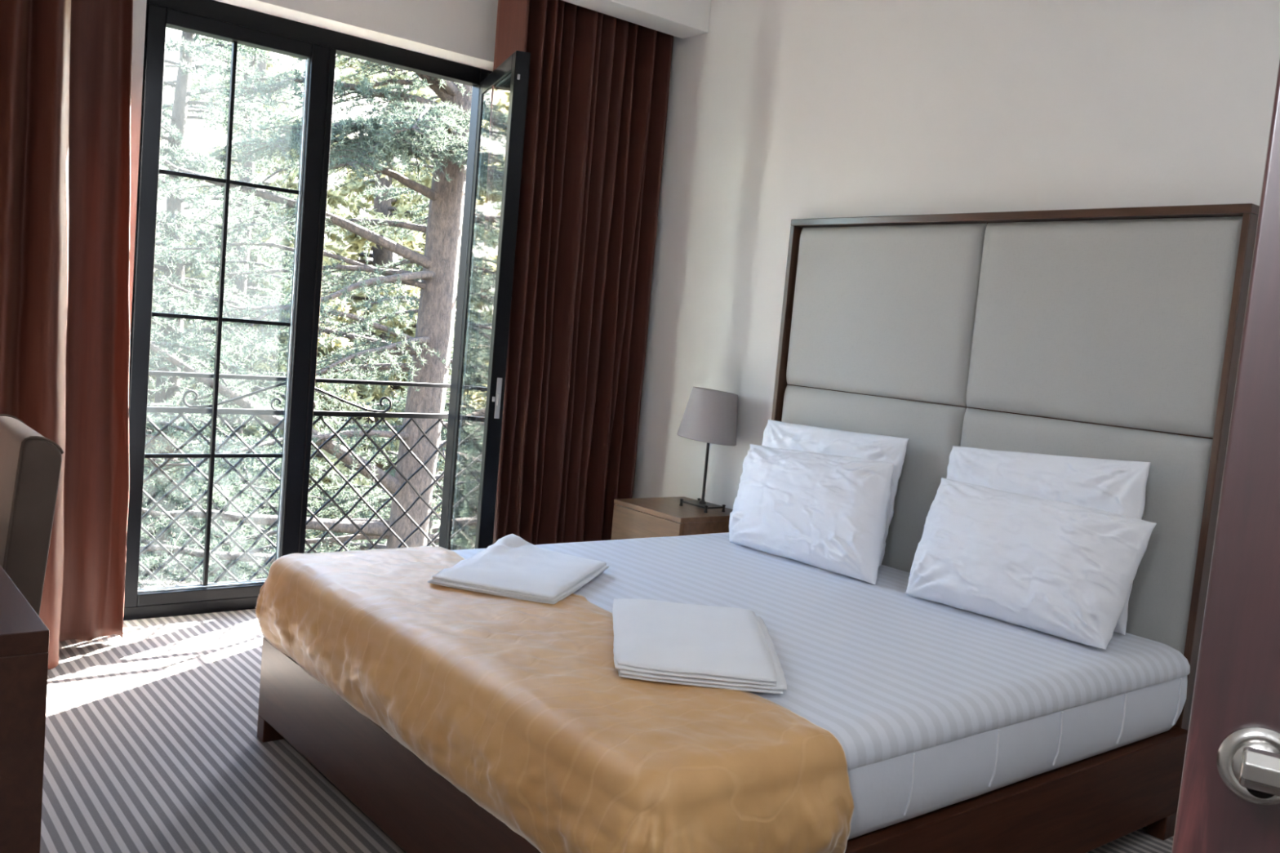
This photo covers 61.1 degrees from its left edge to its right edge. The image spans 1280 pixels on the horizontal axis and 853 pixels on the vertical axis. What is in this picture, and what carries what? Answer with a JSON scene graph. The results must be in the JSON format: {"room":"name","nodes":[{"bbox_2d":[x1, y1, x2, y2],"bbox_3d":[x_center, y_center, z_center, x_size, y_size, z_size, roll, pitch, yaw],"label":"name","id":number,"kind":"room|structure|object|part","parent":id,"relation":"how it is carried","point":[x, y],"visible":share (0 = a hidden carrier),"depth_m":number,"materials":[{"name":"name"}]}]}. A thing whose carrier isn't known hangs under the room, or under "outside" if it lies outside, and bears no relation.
{"room":"hotel room","nodes":[
{"label":"hotel room","id":0,"kind":"room"},
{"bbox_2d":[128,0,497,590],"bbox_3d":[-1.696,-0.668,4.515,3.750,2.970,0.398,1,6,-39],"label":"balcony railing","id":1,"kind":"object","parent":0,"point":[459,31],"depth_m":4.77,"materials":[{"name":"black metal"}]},
{"bbox_3d":[-2.144,0.547,4.575,0.293,0.294,0.024,1,6,-39],"label":"lattice rod","id":2,"kind":"part","parent":1,"relation":"part of","materials":[{"name":"black metal"}]},
{"bbox_3d":[-2.095,0.098,4.553,0.327,0.327,0.023,1,6,-39],"label":"lattice rod","id":3,"kind":"part","parent":1,"relation":"part of","materials":[{"name":"black metal"}]},
{"bbox_3d":[-2.077,0.471,4.617,0.448,0.449,0.024,1,6,-39],"label":"lattice rod","id":4,"kind":"part","parent":1,"relation":"part of","materials":[{"name":"black metal"}]},
{"bbox_3d":[-2.042,0.176,4.609,0.482,0.482,0.024,1,6,-39],"label":"lattice rod","id":5,"kind":"part","parent":1,"relation":"part of","materials":[{"name":"black metal"}]},
{"bbox_3d":[-2.010,0.396,4.659,0.603,0.604,0.024,1,6,-39],"label":"lattice rod","id":6,"kind":"part","parent":1,"relation":"part of","materials":[{"name":"black metal"}]},
{"bbox_3d":[-1.989,0.254,4.664,0.637,0.637,0.024,1,6,-39],"label":"lattice rod","id":7,"kind":"part","parent":1,"relation":"part of","materials":[{"name":"black metal"}]},
{"bbox_3d":[-1.648,0.710,5.005,1.602,0.024,0.028,1,6,-39],"label":"rail","id":8,"kind":"part","parent":1,"relation":"part of","materials":[{"name":"black metal"}]},
{"bbox_3d":[-1.942,0.320,4.701,0.758,0.759,0.024,1,6,-39],"label":"lattice rod","id":9,"kind":"part","parent":1,"relation":"part of","materials":[{"name":"black metal"}]},
{"bbox_3d":[-1.823,0.320,4.797,0.762,0.763,0.024,1,6,-39],"label":"lattice rod","id":10,"kind":"part","parent":1,"relation":"part of","materials":[{"name":"black metal"}]},
{"bbox_3d":[-1.922,0.317,4.728,0.762,0.762,0.024,1,6,-39],"label":"lattice rod","id":11,"kind":"part","parent":1,"relation":"part of","materials":[{"name":"black metal"}]},
{"bbox_3d":[-1.802,0.320,4.825,0.762,0.762,0.024,1,6,-39],"label":"lattice rod","id":12,"kind":"part","parent":1,"relation":"part of","materials":[{"name":"black metal"}]},
{"bbox_3d":[-1.703,0.322,4.894,0.762,0.763,0.024,1,6,-39],"label":"lattice rod","id":13,"kind":"part","parent":1,"relation":"part of","materials":[{"name":"black metal"}]},
{"bbox_3d":[-1.681,0.322,4.922,0.762,0.762,0.024,1,6,-39],"label":"lattice rod","id":14,"kind":"part","parent":1,"relation":"part of","materials":[{"name":"black metal"}]},
{"bbox_3d":[-1.582,0.325,4.992,0.762,0.763,0.024,1,6,-39],"label":"lattice rod","id":15,"kind":"part","parent":1,"relation":"part of","materials":[{"name":"black metal"}]},
{"bbox_3d":[-1.585,0.288,4.936,1.680,1.020,0.118,1,6,-39],"label":"balcony railing","id":16,"kind":"part","parent":1,"relation":"part of","materials":[{"name":"black metal"}]},
{"bbox_3d":[-1.580,-0.062,4.938,1.602,0.024,0.028,1,6,-39],"label":"rail","id":17,"kind":"part","parent":1,"relation":"part of","materials":[{"name":"black metal"}]},
{"bbox_3d":[-1.566,-0.214,4.925,1.680,0.018,0.036,1,6,-39],"label":"rail","id":18,"kind":"part","parent":1,"relation":"part of","materials":[{"name":"black metal"}]},
{"bbox_3d":[-1.560,0.324,5.019,0.762,0.762,0.024,1,6,-39],"label":"lattice rod","id":19,"kind":"part","parent":1,"relation":"part of","materials":[{"name":"black metal"}]},
{"bbox_3d":[-1.461,0.327,5.089,0.762,0.763,0.024,1,6,-39],"label":"lattice rod","id":20,"kind":"part","parent":1,"relation":"part of","materials":[{"name":"black metal"}]},
{"bbox_2d":[123,0,530,620],"bbox_3d":[-1.210,-0.405,4.484,1.585,2.500,0.778,1,6,-39],"label":"window","id":21,"kind":"structure","parent":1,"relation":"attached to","point":[319,46],"depth_m":4.58,"materials":[{"name":"black metal"}]},
{"bbox_3d":[-1.831,0.706,4.605,0.581,0.053,0.074,1,6,-39],"label":"rail","id":22,"kind":"part","parent":21,"relation":"part of","materials":[{"name":"black metal"}]},
{"bbox_3d":[-1.626,-1.590,4.407,0.581,0.059,0.074,1,6,-39],"label":"rail","id":23,"kind":"part","parent":21,"relation":"part of","materials":[{"name":"black metal"}]},
{"bbox_3d":[-0.599,-1.536,4.755,0.062,0.065,0.591,3,5,-20],"label":"rail","id":24,"kind":"part","parent":21,"relation":"part of","materials":[{"name":"black metal"}]},
{"bbox_3d":[-0.593,-0.118,4.541,0.021,0.170,0.004,3,5,-20],"label":"latch plate","id":25,"kind":"part","parent":21,"relation":"part of","materials":[{"name":"silver metal"}]},
{"bbox_3d":[-1.440,0.327,5.117,0.762,0.762,0.024,1,6,-39],"label":"lattice rod","id":26,"kind":"part","parent":1,"relation":"part of","materials":[{"name":"black metal"}]},
{"bbox_3d":[-1.341,0.329,5.186,0.762,0.763,0.024,1,6,-39],"label":"lattice rod","id":27,"kind":"part","parent":1,"relation":"part of","materials":[{"name":"black metal"}]},
{"bbox_3d":[-1.319,0.329,5.214,0.762,0.762,0.024,1,6,-39],"label":"lattice rod","id":28,"kind":"part","parent":1,"relation":"part of","materials":[{"name":"black metal"}]},
{"bbox_3d":[-1.248,0.291,5.255,0.682,0.683,0.024,1,6,-39],"label":"lattice rod","id":29,"kind":"part","parent":1,"relation":"part of","materials":[{"name":"black metal"}]},
{"bbox_3d":[-1.248,0.387,5.280,0.648,0.649,0.024,1,6,-39],"label":"lattice rod","id":30,"kind":"part","parent":1,"relation":"part of","materials":[{"name":"black metal"}]},
{"bbox_3d":[-1.181,0.216,5.297,0.527,0.528,0.024,1,6,-39],"label":"lattice rod","id":31,"kind":"part","parent":1,"relation":"part of","materials":[{"name":"black metal"}]},
{"bbox_3d":[-1.195,0.465,5.336,0.493,0.494,0.024,1,6,-39],"label":"lattice rod","id":32,"kind":"part","parent":1,"relation":"part of","materials":[{"name":"black metal"}]},
{"bbox_3d":[-1.114,0.140,5.339,0.372,0.373,0.024,1,6,-39],"label":"lattice rod","id":33,"kind":"part","parent":1,"relation":"part of","materials":[{"name":"black metal"}]},
{"bbox_3d":[-1.141,0.543,5.391,0.338,0.339,0.024,1,6,-39],"label":"lattice rod","id":34,"kind":"part","parent":1,"relation":"part of","materials":[{"name":"black metal"}]},
{"bbox_3d":[-1.046,0.064,5.381,0.217,0.218,0.023,1,6,-39],"label":"lattice rod","id":35,"kind":"part","parent":1,"relation":"part of","materials":[{"name":"black metal"}]},
{"bbox_3d":[-1.088,0.621,5.447,0.183,0.184,0.024,1,6,-39],"label":"lattice rod","id":36,"kind":"part","parent":1,"relation":"part of","materials":[{"name":"black metal"}]},
{"bbox_3d":[-0.981,-0.012,5.426,0.063,0.063,0.015,2,6,-35],"label":"lattice rod","id":37,"kind":"part","parent":1,"relation":"part of","materials":[{"name":"black metal"}]},
{"bbox_2d":[40,608,1173,852],"bbox_3d":[0.172,1.240,2.156,3.950,0.120,6.600,1,6,-39],"label":"floor","id":38,"kind":"structure","parent":0,"point":[153,744],"depth_m":3.13,"materials":[{"name":"carpet"}]},
{"bbox_2d":[0,564,49,852],"bbox_3d":[-1.833,0.617,2.275,0.753,0.740,1.570,1,6,-39],"label":"writing desk","id":39,"kind":"object","parent":38,"relation":"on","point":[24,636],"visible":1,"depth_m":1.87,"materials":[{"name":"brown wood"}]},
{"bbox_3d":[-1.359,0.731,1.685,0.753,0.700,0.040,1,6,-39],"label":"panel","id":40,"kind":"part","parent":39,"relation":"part of","materials":[{"name":"brown wood"}]},
{"bbox_2d":[0,413,64,616],"bbox_3d":[-1.875,0.463,2.766,0.608,0.953,0.482,1,6,-39],"label":"upholstered chair","id":41,"kind":"object","parent":38,"relation":"on","point":[30,462],"visible":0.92,"depth_m":2.72,"materials":[{"name":"beige fabric"}]},
{"bbox_2d":[610,496,733,540],"bbox_3d":[0.154,0.648,4.822,0.437,0.592,0.459,1,6,-39],"label":"nightstand","id":42,"kind":"object","parent":38,"relation":"on","point":[659,517],"visible":0.13,"depth_m":4.68,"materials":[{"name":"brown wood"}]},
{"bbox_3d":[0.022,0.491,4.691,0.020,0.233,0.455,1,6,-39],"label":"drawer","id":43,"kind":"part","parent":42,"relation":"part of","materials":[{"name":"brown wood"}]},
{"bbox_3d":[0.310,0.647,4.662,0.395,0.490,0.018,1,6,-39],"label":"panel","id":44,"kind":"part","parent":42,"relation":"part of","materials":[{"name":"brown wood"}]},
{"bbox_2d":[676,386,737,513],"bbox_3d":[0.288,0.098,4.766,0.263,0.533,0.264,1,6,-39],"label":"table lamp","id":45,"kind":"object","parent":42,"relation":"on","point":[710,415],"visible":1,"depth_m":4.66,"materials":[{"name":"grey fabric"}]},
{"bbox_3d":[0.276,0.344,4.787,0.110,0.008,0.170,1,6,-39],"label":"plate","id":46,"kind":"part","parent":45,"relation":"part of","materials":[{"name":"grey metal"}]},
{"bbox_3d":[0.301,-0.048,4.753,0.263,0.238,0.264,1,6,-39],"label":"lamp shade","id":47,"kind":"part","parent":45,"relation":"part of","materials":[{"name":"fabric"}]},
{"bbox_2d":[257,636,1187,852],"bbox_3d":[0.224,0.928,3.271,2.097,0.316,1.849,1,6,-39],"label":"frame","id":48,"kind":"object","parent":38,"relation":"on","point":[1084,806],"visible":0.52,"depth_m":2.76,"materials":[{"name":"brown wood"}]},
{"bbox_3d":[-1.128,0.924,3.344,0.085,0.072,0.055,1,6,-39],"label":"leg","id":49,"kind":"part","parent":48,"relation":"part of","materials":[{"name":"brown wood"}]},
{"bbox_3d":[-0.575,0.877,2.621,0.035,0.244,1.849,1,6,-39],"label":"foot rail","id":50,"kind":"part","parent":48,"relation":"part of","materials":[{"name":"brown wood"}]},
{"bbox_2d":[451,532,1190,839],"bbox_3d":[0.254,0.644,3.246,2.096,0.255,1.847,1,6,-39],"label":"mattress","id":51,"kind":"object","parent":48,"relation":"on","point":[930,706],"visible":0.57,"depth_m":2.84,"materials":[{"name":"white fabric"}]},
{"bbox_2d":[427,565,608,604],"bbox_3d":[-0.345,0.438,3.286,0.399,0.022,0.579,6,5,15],"label":"folded towel","id":52,"kind":"object","parent":51,"relation":"on","point":[435,581],"visible":0.11,"depth_m":3.04,"materials":[{"name":"white fabric"}]},
{"bbox_2d":[431,533,606,600],"bbox_3d":[-0.343,0.406,3.282,0.387,0.064,0.584,6,5,14],"label":"folded towel","id":53,"kind":"object","parent":52,"relation":"on","point":[513,565],"visible":1,"depth_m":3.19,"materials":[{"name":"white fabric"}]},
{"bbox_2d":[255,546,854,852],"bbox_3d":[-0.339,0.637,2.766,0.696,0.294,1.985,1,6,-39],"label":"bedspread","id":54,"kind":"object","parent":51,"relation":"on","point":[524,707],"visible":0.89,"depth_m":2.25,"materials":[{"name":"gold fabric"}]},
{"bbox_2d":[617,616,786,693],"bbox_3d":[0.139,0.530,2.678,0.400,0.029,0.628,5,5,-1],"label":"folded towel","id":55,"kind":"object","parent":51,"relation":"on","point":[781,685],"visible":0.13,"depth_m":2.38,"materials":[{"name":"white fabric"}]},
{"bbox_2d":[612,598,777,685],"bbox_3d":[0.120,0.507,2.676,0.385,0.038,0.618,5,5,0],"label":"folded towel","id":56,"kind":"object","parent":55,"relation":"on","point":[693,641],"visible":1,"depth_m":2.54,"materials":[{"name":"white fabric"}]},
{"bbox_2d":[728,444,893,585],"bbox_3d":[0.613,0.292,3.974,0.304,0.404,0.828,1,6,-39],"label":"pillow","id":57,"kind":"object","parent":51,"relation":"on","point":[823,511],"visible":1,"depth_m":3.83,"materials":[{"name":"white fabric"}]},
{"bbox_2d":[761,419,909,566],"bbox_3d":[0.696,0.232,4.201,0.198,0.467,0.718,1,6,-39],"label":"pillow","id":58,"kind":"object","parent":51,"relation":"on","point":[776,434],"visible":0.3,"depth_m":4.11,"materials":[{"name":"white fabric"}]},
{"bbox_2d":[905,477,1156,649],"bbox_3d":[1.151,0.402,3.321,0.308,0.381,0.711,1,6,-39],"label":"pillow","id":59,"kind":"object","parent":51,"relation":"on","point":[1067,571],"visible":1,"depth_m":3.19,"materials":[{"name":"white fabric"}]},
{"bbox_2d":[946,445,1151,635],"bbox_3d":[1.264,0.320,3.502,0.197,0.513,0.728,1,6,-39],"label":"pillow","id":60,"kind":"object","parent":51,"relation":"on","point":[1112,486],"visible":0.34,"depth_m":3.40,"materials":[{"name":"white fabric"}]},
{"bbox_2d":[771,203,1259,730],"bbox_3d":[1.137,0.176,3.903,0.085,1.862,1.806,1,6,-39],"label":"headboard","id":61,"kind":"object","parent":48,"relation":"attached to","point":[1115,334],"visible":0.64,"depth_m":3.61,"materials":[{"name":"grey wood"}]},
{"bbox_3d":[0.581,0.081,4.594,0.085,1.834,0.022,1,6,-39],"label":"rail","id":62,"kind":"part","parent":61,"relation":"part of","materials":[{"name":"brown wood"}]},
{"bbox_3d":[0.837,0.313,4.254,0.046,0.876,0.879,1,6,-39],"label":"upholstered panel","id":63,"kind":"part","parent":61,"relation":"part of","materials":[{"name":"grey fabric"}]},
{"bbox_3d":[0.905,-0.450,4.188,0.046,0.653,0.879,1,6,-39],"label":"upholstered panel","id":64,"kind":"part","parent":61,"relation":"part of","materials":[{"name":"grey fabric"}]},
{"bbox_3d":[1.218,-0.734,3.824,0.085,0.028,1.806,1,6,-39],"label":"rail","id":65,"kind":"part","parent":61,"relation":"part of","materials":[{"name":"brown wood"}]},
{"bbox_3d":[1.386,0.421,3.571,0.046,0.876,0.879,1,6,-39],"label":"upholstered panel","id":66,"kind":"part","parent":61,"relation":"part of","materials":[{"name":"grey fabric"}]},
{"bbox_3d":[1.454,-0.341,3.506,0.046,0.653,0.879,1,6,-39],"label":"upholstered panel","id":67,"kind":"part","parent":61,"relation":"part of","materials":[{"name":"grey fabric"}]},
{"bbox_3d":[1.691,0.299,3.214,0.085,1.834,0.022,1,6,-39],"label":"rail","id":68,"kind":"part","parent":61,"relation":"part of","materials":[{"name":"brown wood"}]},
{"bbox_3d":[0.805,1.004,2.578,2.062,0.244,0.035,1,6,-39],"label":"rail","id":69,"kind":"part","parent":48,"relation":"part of","materials":[{"name":"brown wood"}]},
{"bbox_3d":[1.550,1.174,3.217,0.085,0.072,0.055,1,6,-39],"label":"leg","id":70,"kind":"part","parent":48,"relation":"part of","materials":[{"name":"brown wood"}]},
{"bbox_2d":[631,0,1279,509],"bbox_3d":[1.409,-0.334,3.742,0.120,2.950,5.300,1,6,-39],"label":"wall","id":71,"kind":"structure","parent":0,"point":[779,113],"depth_m":4.20,"materials":[{"name":"paint"}]},
{"bbox_2d":[562,0,711,38],"bbox_3d":[-1.190,-1.966,3.919,3.750,0.202,0.185,1,6,-39],"label":"ceiling","id":72,"kind":"structure","parent":71,"relation":"attached to","point":[682,19],"depth_m":4.90,"materials":[{"name":"white paint"}]},
{"bbox_2d":[0,0,133,669],"bbox_3d":[-2.308,-0.626,3.466,1.383,2.882,0.347,1,6,-39],"label":"window curtain","id":73,"kind":"object","parent":72,"relation":"hanging from","point":[65,65],"visible":0.88,"depth_m":3.86,"materials":[{"name":"fabric"}]},
{"bbox_2d":[466,0,673,549],"bbox_3d":[-0.335,-0.591,5.076,0.865,2.878,0.232,1,6,-39],"label":"window curtain","id":74,"kind":"object","parent":72,"relation":"hanging from","point":[598,84],"visible":0.77,"depth_m":5.03,"materials":[{"name":"fabric"}]},
{"bbox_3d":[1.520,-0.045,0.516,3.750,2.950,0.100,1,6,-39],"label":"wall","id":75,"kind":"structure","parent":0,"visible":0},
{"bbox_2d":[1171,59,1279,852],"bbox_3d":[0.747,0.327,0.561,0.850,2.052,0.098,8,6,28],"label":"door","id":76,"kind":"structure","parent":75,"relation":"in","point":[1229,796],"depth_m":0.74,"materials":[{"name":"brown wood"}]},
{"bbox_3d":[0.447,0.231,0.679,0.125,0.028,0.021,8,6,28],"label":"lever","id":77,"kind":"part","parent":76,"relation":"part of","materials":[{"name":"silver metal"}]},
{"label":"outside","id":78,"kind":"structure","parent":0,"visible":0},
{"bbox_2d":[137,26,460,585],"bbox_3d":[-18.722,-12.382,44.799,110.000,31.145,85.000,1,6,-39],"label":"sky","id":79,"kind":"structure","parent":78,"point":[195,135],"depth_m":54.28,"materials":[{"name":"white"}]},
{"bbox_2d":[141,400,182,551],"bbox_3d":[-9.525,-2.249,13.785,7.771,14.318,8.116,8,6,33],"label":"cedar tree","id":80,"kind":"object","parent":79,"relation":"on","point":[143,501],"visible":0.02,"depth_m":16.03,"materials":[{"name":"green plant"}]},
{"bbox_2d":[141,137,264,522],"bbox_3d":[-13.953,-4.938,23.070,11.326,14.525,12.929,8,6,32],"label":"tree","id":81,"kind":"object","parent":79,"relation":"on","point":[186,268],"visible":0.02,"depth_m":24.48,"materials":[{"name":"green plant"}]},
{"bbox_2d":[137,57,275,587],"bbox_3d":[-5.991,-0.450,11.197,7.378,13.016,7.064,4,5,-13],"label":"cedar tree","id":82,"kind":"object","parent":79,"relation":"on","point":[224,484],"visible":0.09,"depth_m":11.80,"materials":[{"name":"green plant"}]},
{"bbox_2d":[141,45,374,580],"bbox_3d":[-7.305,-2.922,20.653,7.417,13.667,7.747,8,6,31],"label":"cedar tree","id":83,"kind":"object","parent":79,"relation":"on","point":[242,285],"visible":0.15,"depth_m":20.46,"materials":[{"name":"green plant"}]},
{"bbox_2d":[138,31,383,586],"bbox_3d":[-7.212,-1.927,16.228,7.747,13.667,7.417,3,5,-22],"label":"cedar tree","id":84,"kind":"object","parent":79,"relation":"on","point":[174,216],"visible":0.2,"depth_m":15.70,"materials":[{"name":"green plant"}]},
{"bbox_2d":[142,50,445,577],"bbox_3d":[-8.933,-3.769,24.500,11.786,13.241,10.325,9,7,42],"label":"tree","id":85,"kind":"object","parent":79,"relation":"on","point":[333,200],"visible":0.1,"depth_m":24.39,"materials":[{"name":"green plant"}]},
{"bbox_2d":[138,53,472,586],"bbox_3d":[-2.696,-0.748,9.891,3.816,16.014,5.470,6,5,15],"label":"cedar tree","id":86,"kind":"object","parent":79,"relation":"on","point":[424,124],"visible":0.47,"depth_m":9.20,"materials":[{"name":"green plant"}]},
{"bbox_2d":[149,54,462,484],"bbox_3d":[-6.295,-4.979,29.113,12.929,14.525,11.326,3,5,-21],"label":"tree","id":87,"kind":"object","parent":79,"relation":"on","point":[397,208],"visible":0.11,"depth_m":28.49,"materials":[{"name":"green plant"}]},
{"bbox_2d":[223,67,461,581],"bbox_3d":[-3.382,-0.876,16.480,7.064,13.016,7.378,5,5,-7],"label":"cedar tree","id":88,"kind":"object","parent":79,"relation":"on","point":[435,525],"visible":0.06,"depth_m":16.27,"materials":[{"name":"green plant"}]},
{"bbox_2d":[339,157,459,424],"bbox_3d":[-3.832,-6.304,34.400,12.390,15.890,14.143,5,5,0],"label":"tree","id":89,"kind":"object","parent":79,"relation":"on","point":[423,167],"visible":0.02,"depth_m":30.32,"materials":[{"name":"green plant"}]}
]}

